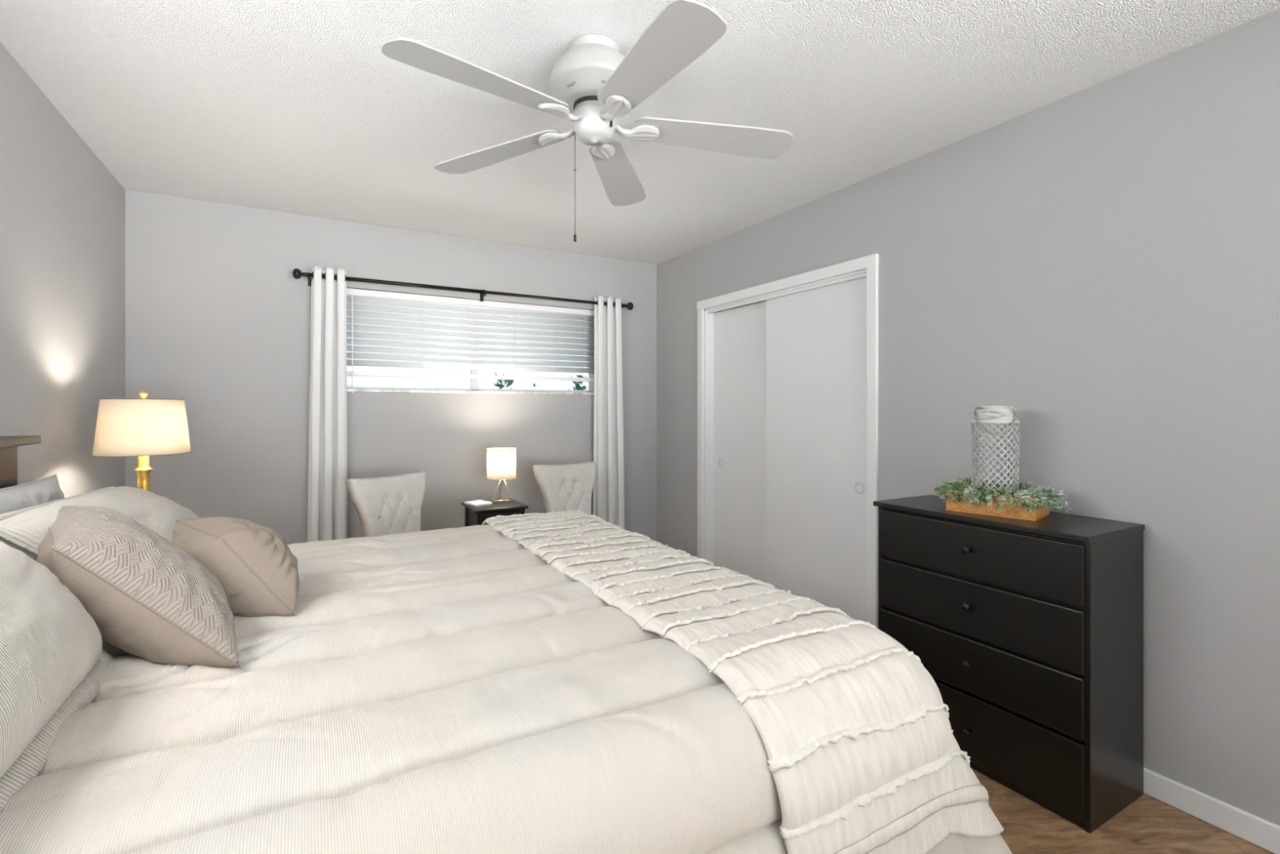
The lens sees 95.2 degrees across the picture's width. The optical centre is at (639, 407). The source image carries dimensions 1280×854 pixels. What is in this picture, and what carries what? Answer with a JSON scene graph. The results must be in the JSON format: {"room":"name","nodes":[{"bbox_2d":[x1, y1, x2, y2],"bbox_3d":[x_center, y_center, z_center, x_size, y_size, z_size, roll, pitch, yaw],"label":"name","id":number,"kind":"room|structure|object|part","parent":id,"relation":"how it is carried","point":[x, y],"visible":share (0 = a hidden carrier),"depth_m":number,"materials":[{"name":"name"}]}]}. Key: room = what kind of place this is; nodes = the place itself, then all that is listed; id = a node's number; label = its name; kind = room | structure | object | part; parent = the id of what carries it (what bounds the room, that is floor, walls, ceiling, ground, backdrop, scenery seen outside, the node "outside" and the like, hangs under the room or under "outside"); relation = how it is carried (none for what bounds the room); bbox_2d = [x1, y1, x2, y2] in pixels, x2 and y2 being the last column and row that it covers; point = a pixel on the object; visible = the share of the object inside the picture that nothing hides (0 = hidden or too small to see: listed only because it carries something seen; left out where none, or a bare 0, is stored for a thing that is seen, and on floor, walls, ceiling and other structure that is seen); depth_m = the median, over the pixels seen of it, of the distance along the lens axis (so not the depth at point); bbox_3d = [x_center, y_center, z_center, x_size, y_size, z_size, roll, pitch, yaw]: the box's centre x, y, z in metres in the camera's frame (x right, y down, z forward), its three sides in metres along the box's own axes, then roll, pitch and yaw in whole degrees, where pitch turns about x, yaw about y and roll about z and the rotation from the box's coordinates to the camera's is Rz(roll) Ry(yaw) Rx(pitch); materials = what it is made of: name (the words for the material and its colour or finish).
{"room":"bedroom","nodes":[
{"label":"bedroom","id":0,"kind":"room"},
{"bbox_2d":[0,42,124,497],"bbox_3d":[-1.154,0.070,0.171,0.150,2.440,6.935,0,0,-30],"label":"wall","id":1,"kind":"structure","parent":0,"point":[62,211],"depth_m":2.22,"materials":[{"name":"grey paint"}]},
{"bbox_2d":[124,190,656,544],"bbox_3d":[-1.278,0.070,4.028,3.435,2.440,0.200,0,0,-30],"label":"wall","id":2,"kind":"structure","parent":0,"point":[218,317],"depth_m":3.49,"materials":[{"name":"grey paint"}]},
{"bbox_2d":[292,268,633,310],"bbox_3d":[-1.051,-0.768,3.976,2.254,0.081,0.117,0,0,-30],"label":"curtain rod","id":3,"kind":"object","parent":2,"relation":"attached to","point":[297,273],"visible":0.95,"depth_m":3.82,"materials":[{"name":"black metal"}]},
{"bbox_2d":[307,266,346,542],"bbox_3d":[-1.864,0.224,3.484,0.220,2.108,0.056,0,0,-30],"label":"curtain","id":4,"kind":"object","parent":3,"relation":"hanging from","point":[327,424],"visible":0.78,"depth_m":3.48,"materials":[{"name":"white fabric"}]},
{"bbox_2d":[592,295,624,528],"bbox_3d":[-0.220,0.224,4.415,0.281,2.108,0.051,0,0,-30],"label":"curtain","id":5,"kind":"object","parent":3,"relation":"hanging from","point":[608,500],"visible":0.77,"depth_m":4.40,"materials":[{"name":"white fabric"}]},
{"bbox_2d":[346,311,594,395],"bbox_3d":[-1.154,-0.420,4.077,1.890,0.650,0.187,0,0,-30],"label":"window","id":6,"kind":"structure","parent":2,"relation":"in","point":[360,384],"depth_m":3.98,"materials":[{"name":"white plastic"}]},
{"bbox_3d":[-1.590,-0.177,3.913,0.910,0.105,0.004,0,0,-30],"label":"pane","id":7,"kind":"part","parent":6,"relation":"part of","materials":[{"name":"white glass"}]},
{"bbox_2d":[346,288,594,393],"bbox_3d":[-1.134,-0.413,4.041,1.870,0.657,0.096,0,0,-30],"label":"window blinds","id":8,"kind":"object","parent":6,"relation":"attached to","point":[357,296],"visible":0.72,"depth_m":4.02,"materials":[{"name":"white paint"}]},
{"bbox_3d":[-1.143,-0.212,4.059,1.866,0.028,0.024,0,0,-30],"label":"rail","id":9,"kind":"part","parent":8,"relation":"part of","materials":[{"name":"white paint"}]},
{"bbox_3d":[-0.626,-0.465,4.352,0.002,0.490,0.050,0,0,-30],"label":"ladder cord","id":10,"kind":"part","parent":8,"relation":"part of","materials":[{"name":"white fabric"}]},
{"bbox_3d":[-1.144,-0.105,4.060,1.890,0.020,0.147,0,0,-30],"label":"sill","id":11,"kind":"part","parent":6,"relation":"part of","materials":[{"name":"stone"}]},
{"bbox_3d":[-0.779,-0.416,4.364,0.855,0.578,0.018,0,0,-30],"label":"sash frame","id":12,"kind":"part","parent":6,"relation":"part of","materials":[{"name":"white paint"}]},
{"bbox_2d":[0,0,1279,264],"bbox_3d":[0.601,-1.200,1.165,4.185,0.100,6.935,0,0,-30],"label":"ceiling","id":13,"kind":"structure","parent":0,"point":[298,107],"depth_m":2.11,"materials":[{"name":"white paint"}]},
{"bbox_2d":[382,0,792,241],"bbox_3d":[-0.133,-0.842,1.835,1.266,0.618,1.233,0,0,-30],"label":"ceiling fan","id":14,"kind":"object","parent":13,"relation":"hanging from","point":[592,84],"visible":1,"depth_m":1.77,"materials":[{"name":"white metal"}]},
{"bbox_3d":[-0.428,-0.893,1.600,0.532,0.051,0.148,0,0,-45],"label":"blade","id":15,"kind":"part","parent":14,"relation":"part of","materials":[{"name":"white wood"}]},
{"bbox_3d":[-0.499,-0.893,2.060,0.532,0.051,0.148,0,0,27],"label":"blade","id":16,"kind":"part","parent":14,"relation":"part of","materials":[{"name":"white wood"}]},
{"bbox_3d":[-0.204,-0.728,1.881,0.018,0.350,0.008,0,0,-30],"label":"pull chain","id":17,"kind":"part","parent":14,"relation":"part of","materials":[{"name":"grey metal"}]},
{"bbox_3d":[-0.083,-0.893,2.269,0.148,0.051,0.532,0,0,9],"label":"blade","id":18,"kind":"part","parent":14,"relation":"part of","materials":[{"name":"white wood"}]},
{"bbox_3d":[0.024,-0.893,1.521,0.152,0.051,0.532,0,0,-30],"label":"blade","id":19,"kind":"part","parent":14,"relation":"part of","materials":[{"name":"white wood"}]},
{"bbox_3d":[0.245,-0.893,1.939,0.532,0.051,0.148,0,0,-9],"label":"blade","id":20,"kind":"part","parent":14,"relation":"part of","materials":[{"name":"white wood"}]},
{"bbox_2d":[656,8,1279,825],"bbox_3d":[1.863,0.070,1.794,0.130,2.440,6.785,0,0,-30],"label":"wall","id":21,"kind":"structure","parent":0,"point":[1100,263],"depth_m":2.00,"materials":[{"name":"grey paint"}]},
{"bbox_2d":[713,301,766,582],"bbox_3d":[0.698,0.302,3.897,0.034,1.951,0.653,0,0,-30],"label":"door","id":22,"kind":"structure","parent":21,"relation":"in","point":[740,334],"depth_m":3.91,"materials":[{"name":"white paint"}]},
{"bbox_3d":[0.568,0.390,4.103,0.010,0.062,0.062,0,0,-30],"label":"finger pull","id":23,"kind":"part","parent":22,"relation":"part of","materials":[{"name":"silver metal"}]},
{"bbox_2d":[704,269,866,563],"bbox_3d":[0.857,0.296,3.571,0.130,1.987,1.404,0,0,-30],"label":"trim","id":24,"kind":"structure","parent":21,"relation":"attached to","point":[708,313],"depth_m":4.14,"materials":[{"name":"white paint"}]},
{"bbox_2d":[697,253,879,628],"bbox_3d":[0.792,0.267,3.534,0.022,2.046,1.524,0,0,-30],"label":"trim","id":25,"kind":"structure","parent":21,"relation":"attached to","point":[870,263],"depth_m":2.91,"materials":[{"name":"white paint"}]},
{"bbox_2d":[766,276,866,622],"bbox_3d":[0.988,0.302,3.302,0.034,1.951,0.778,0,0,-30],"label":"door","id":26,"kind":"structure","parent":21,"relation":"in","point":[816,338],"depth_m":3.26,"materials":[{"name":"white paint"}]},
{"bbox_3d":[1.135,0.416,3.019,0.010,0.062,0.062,0,0,-30],"label":"finger pull","id":27,"kind":"part","parent":26,"relation":"part of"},
{"bbox_2d":[1143,767,1279,853],"bbox_3d":[2.283,1.248,0.908,0.016,0.083,4.530,0,0,-30],"label":"baseboard","id":28,"kind":"structure","parent":21,"relation":"attached to","point":[1259,831],"depth_m":1.80,"materials":[{"name":"white paint"}]},
{"bbox_2d":[970,767,1274,853],"bbox_3d":[0.601,1.340,1.165,4.185,0.100,6.935,0,0,-30],"label":"floor","id":29,"kind":"structure","parent":0,"point":[1148,824],"depth_m":1.78,"materials":[{"name":"brown wood"}]},
{"bbox_2d":[0,435,40,488],"bbox_3d":[-0.762,0.690,1.700,2.031,1.200,1.810,0,0,-30],"label":"bed","id":30,"kind":"object","parent":29,"relation":"on","point":[8,444],"visible":0.13,"depth_m":1.75,"materials":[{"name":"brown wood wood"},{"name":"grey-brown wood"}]},
{"bbox_3d":[-1.559,0.102,1.143,0.096,0.025,1.625,0,0,-30],"label":"cap rail","id":31,"kind":"part","parent":30,"relation":"part of","materials":[{"name":"brown wood"}]},
{"bbox_2d":[0,524,1012,853],"bbox_3d":[-0.550,0.914,1.739,2.311,0.741,2.338,0,0,-30],"label":"comforter","id":32,"kind":"object","parent":30,"relation":"on","point":[445,691],"visible":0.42,"depth_m":1.03,"materials":[{"name":"white fabric"}]},
{"bbox_2d":[0,474,64,514],"bbox_3d":[-1.733,0.365,1.616,0.127,0.334,0.802,0,0,-30],"label":"sleeping pillow","id":33,"kind":"object","parent":32,"relation":"on","point":[47,489],"visible":0.22,"depth_m":1.68,"materials":[{"name":"white fabric"}]},
{"bbox_2d":[0,540,115,812],"bbox_3d":[-1.064,0.397,0.880,0.293,0.338,0.941,0,0,-30],"label":"pillow sham","id":34,"kind":"object","parent":32,"relation":"on","point":[54,660],"visible":0.99,"depth_m":0.94,"materials":[{"name":"white fabric"}]},
{"bbox_2d":[0,486,199,559],"bbox_3d":[-1.564,0.409,1.797,0.386,0.321,1.040,0,0,-30],"label":"pillow sham","id":35,"kind":"object","parent":32,"relation":"on","point":[23,530],"visible":0.3,"depth_m":1.65,"materials":[{"name":"white fabric"}]},
{"bbox_2d":[35,505,240,667],"bbox_3d":[-1.201,0.411,1.391,0.691,0.326,0.306,0,0,-1],"label":"throw pillow","id":36,"kind":"object","parent":32,"relation":"on","point":[146,597],"visible":0.84,"depth_m":1.27,"materials":[{"name":"beige fabric"}]},
{"bbox_2d":[172,516,299,617],"bbox_3d":[-1.163,0.448,1.677,0.538,0.239,0.243,0,0,12],"label":"throw pillow","id":37,"kind":"object","parent":32,"relation":"on","point":[257,572],"visible":0.69,"depth_m":1.59,"materials":[{"name":"beige fabric"}]},
{"bbox_2d":[481,510,1004,853],"bbox_3d":[0.008,0.743,2.109,0.663,0.456,2.245,0,0,-30],"label":"throw blanket","id":38,"kind":"object","parent":32,"relation":"on","point":[864,755],"visible":0.97,"depth_m":1.25,"materials":[{"name":"white fabric"}]},
{"bbox_2d":[345,471,426,537],"bbox_3d":[-1.206,0.833,3.121,0.526,0.915,0.454,0,0,33],"label":"tufted chair","id":39,"kind":"object","parent":29,"relation":"on","point":[384,505],"visible":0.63,"depth_m":3.18,"materials":[{"name":"beige fabric"}]},
{"bbox_2d":[461,497,528,526],"bbox_3d":[-0.921,0.950,3.696,0.330,0.680,0.360,0,0,-30],"label":"side table","id":40,"kind":"object","parent":29,"relation":"on","point":[473,515],"visible":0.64,"depth_m":3.60,"materials":[{"name":"black paint"}]},
{"bbox_3d":[-1.106,0.963,3.758,0.034,0.654,0.034,0,0,-30],"label":"leg","id":41,"kind":"part","parent":40,"relation":"part of","materials":[{"name":"black paint"}]},
{"bbox_2d":[464,499,491,506],"bbox_3d":[-1.018,0.603,3.675,0.114,0.014,0.154,0,0,-44],"label":"booklet","id":42,"kind":"object","parent":40,"relation":"on","point":[473,503],"visible":1,"depth_m":3.65,"materials":[{"name":"white paper"}]},
{"bbox_3d":[-0.963,0.963,3.506,0.034,0.654,0.034,0,0,-30],"label":"leg","id":43,"kind":"part","parent":40,"relation":"part of","materials":[{"name":"black paint"}]},
{"bbox_3d":[-0.921,0.631,3.696,0.300,0.010,0.330,0,0,-30],"label":"cove moulding","id":44,"kind":"part","parent":40,"relation":"part of","materials":[{"name":"black paint"}]},
{"bbox_2d":[486,447,515,503],"bbox_3d":[-0.888,0.436,3.749,0.186,0.344,0.186,0,0,-30],"label":"table lamp","id":45,"kind":"object","parent":40,"relation":"on","point":[500,461],"visible":1,"depth_m":3.68,"materials":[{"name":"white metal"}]},
{"bbox_3d":[-0.888,0.359,3.749,0.182,0.188,0.182,0,0,-30],"label":"lamp shade","id":46,"kind":"part","parent":45,"relation":"part of","materials":[{"name":"white fabric"}]},
{"bbox_3d":[-0.845,0.688,3.562,0.230,0.080,0.008,0,0,-30],"label":"drawer","id":47,"kind":"part","parent":40,"relation":"part of","materials":[{"name":"black paint"}]},
{"bbox_3d":[-0.737,0.963,3.634,0.034,0.654,0.034,0,0,-30],"label":"leg","id":48,"kind":"part","parent":40,"relation":"part of","materials":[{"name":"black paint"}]},
{"bbox_2d":[533,461,596,515],"bbox_3d":[-0.362,0.833,3.753,0.454,0.915,0.526,0,0,-37],"label":"tufted chair","id":49,"kind":"object","parent":29,"relation":"on","point":[566,486],"visible":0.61,"depth_m":3.87,"materials":[{"name":"beige fabric"}]},
{"bbox_2d":[873,494,1144,833],"bbox_3d":[1.315,0.840,2.184,0.408,0.900,0.773,0,0,-30],"label":"dresser","id":50,"kind":"object","parent":29,"relation":"on","point":[1030,633],"visible":0.91,"depth_m":1.93,"materials":[{"name":"black paint"}]},
{"bbox_3d":[1.151,0.849,2.510,0.363,0.882,0.016,0,0,-30],"label":"panel","id":51,"kind":"part","parent":50,"relation":"part of","materials":[{"name":"black paint"}]},
{"bbox_3d":[1.159,0.505,2.075,0.031,0.029,0.029,0,0,-30],"label":"knob","id":52,"kind":"part","parent":50,"relation":"part of","materials":[{"name":"black metal"}]},
{"bbox_3d":[1.159,0.706,2.075,0.031,0.029,0.029,0,0,-30],"label":"knob","id":53,"kind":"part","parent":50,"relation":"part of","materials":[{"name":"black metal"}]},
{"bbox_3d":[1.159,0.911,2.075,0.031,0.029,0.029,0,0,-30],"label":"knob","id":54,"kind":"part","parent":50,"relation":"part of","materials":[{"name":"black metal"}]},
{"bbox_3d":[1.159,1.153,2.075,0.031,0.029,0.029,0,0,-30],"label":"knob","id":55,"kind":"part","parent":50,"relation":"part of","materials":[{"name":"black metal"}]},
{"bbox_3d":[1.173,0.515,2.101,0.018,0.191,0.737,0,0,-30],"label":"drawer","id":56,"kind":"part","parent":50,"relation":"part of","materials":[{"name":"black paint"}]},
{"bbox_3d":[1.173,0.719,2.101,0.018,0.195,0.737,0,0,-30],"label":"drawer","id":57,"kind":"part","parent":50,"relation":"part of","materials":[{"name":"black paint"}]},
{"bbox_3d":[1.173,0.922,2.101,0.018,0.192,0.737,0,0,-30],"label":"drawer","id":58,"kind":"part","parent":50,"relation":"part of","materials":[{"name":"black paint"}]},
{"bbox_3d":[1.190,0.421,2.107,0.013,0.014,0.725,0,0,-30],"label":"rail","id":59,"kind":"part","parent":50,"relation":"part of","materials":[{"name":"black paint"}]},
{"bbox_3d":[1.190,0.616,2.107,0.013,0.014,0.725,0,0,-30],"label":"rail","id":60,"kind":"part","parent":50,"relation":"part of","materials":[{"name":"black paint"}]},
{"bbox_3d":[1.190,0.821,2.107,0.013,0.014,0.725,0,0,-30],"label":"rail","id":61,"kind":"part","parent":50,"relation":"part of","materials":[{"name":"black paint"}]},
{"bbox_2d":[946,488,1049,520],"bbox_3d":[1.327,0.351,2.174,0.190,0.078,0.288,0,0,-43],"label":"planter box","id":62,"kind":"object","parent":50,"relation":"on","point":[1017,513],"visible":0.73,"depth_m":2.09,"materials":[{"name":"orange wood"}]},
{"bbox_2d":[971,405,1019,495],"bbox_3d":[1.313,0.161,2.171,0.183,0.333,0.161,0,0,-30],"label":"candle holder","id":63,"kind":"object","parent":62,"relation":"on","point":[992,415],"visible":0.88,"depth_m":2.13,"materials":[{"name":"grey metal"}]},
{"bbox_3d":[1.295,0.056,2.131,0.138,0.084,0.116,0,0,30],"label":"handle","id":64,"kind":"part","parent":63,"relation":"part of","materials":[{"name":"silver metal"}]},
{"bbox_2d":[933,476,1073,513],"bbox_3d":[1.331,0.318,2.171,0.351,0.104,0.470,0,0,-43],"label":"greenery","id":65,"kind":"object","parent":62,"relation":"in","point":[1048,497],"visible":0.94,"depth_m":2.08,"materials":[{"name":"green plant"}]},
{"bbox_3d":[1.190,1.023,2.107,0.013,0.014,0.725,0,0,-30],"label":"rail","id":66,"kind":"part","parent":50,"relation":"part of","materials":[{"name":"black paint"}]},
{"bbox_3d":[1.173,1.144,2.101,0.018,0.232,0.737,0,0,-30],"label":"drawer","id":67,"kind":"part","parent":50,"relation":"part of","materials":[{"name":"black paint"}]},
{"bbox_3d":[1.488,0.850,2.275,0.008,0.880,0.725,0,0,-30],"label":"panel","id":68,"kind":"part","parent":50,"relation":"part of","materials":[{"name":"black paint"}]},
{"bbox_3d":[1.516,0.849,1.865,0.363,0.882,0.016,0,0,-30],"label":"panel","id":69,"kind":"part","parent":50,"relation":"part of","materials":[{"name":"black paint"}]},
{"bbox_3d":[-2.093,0.968,2.479,0.440,0.645,0.443,0,0,-30],"label":"nightstand","id":70,"kind":"object","parent":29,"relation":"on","visible":0},
{"bbox_2d":[91,391,191,491],"bbox_3d":[-2.055,0.288,2.422,0.315,0.713,0.324,0,0,-30],"label":"table lamp","id":71,"kind":"object","parent":70,"relation":"on","point":[143,428],"visible":0.81,"depth_m":2.31,"materials":[{"name":"white fabric"}]},
{"bbox_3d":[-2.055,0.079,2.422,0.310,0.226,0.320,0,0,-30],"label":"lamp shade","id":72,"kind":"part","parent":71,"relation":"part of","materials":[{"name":"beige fabric"}]},
{"bbox_3d":[-2.055,0.191,2.422,0.315,0.003,0.324,0,0,-30],"label":"shade trim","id":73,"kind":"part","parent":71,"relation":"part of","materials":[{"name":"beige fabric"}]},
{"bbox_3d":[-2.055,-0.033,2.422,0.270,0.003,0.278,0,0,-30],"label":"shade trim","id":74,"kind":"part","parent":71,"relation":"part of","materials":[{"name":"beige fabric"}]},
{"label":"outside","id":75,"kind":"structure","parent":0,"visible":0},
{"bbox_3d":[-3.262,1.540,9.818,12.000,0.100,11.700,0,0,-30],"label":"floor","id":76,"kind":"structure","parent":75,"visible":0},
{"bbox_2d":[493,372,514,389],"bbox_3d":[-1.898,0.503,8.128,0.809,1.976,0.568,0,0,-30],"label":"shrub","id":77,"kind":"object","parent":76,"relation":"on","point":[509,381],"visible":0.02,"depth_m":8.14,"materials":[{"name":"green plant"}]},
{"bbox_2d":[568,374,586,390],"bbox_3d":[-0.833,0.500,8.831,0.883,1.981,0.622,0,0,-30],"label":"shrub","id":78,"kind":"object","parent":76,"relation":"on","point":[577,385],"visible":0.02,"depth_m":8.77,"materials":[{"name":"green plant"}]}
]}

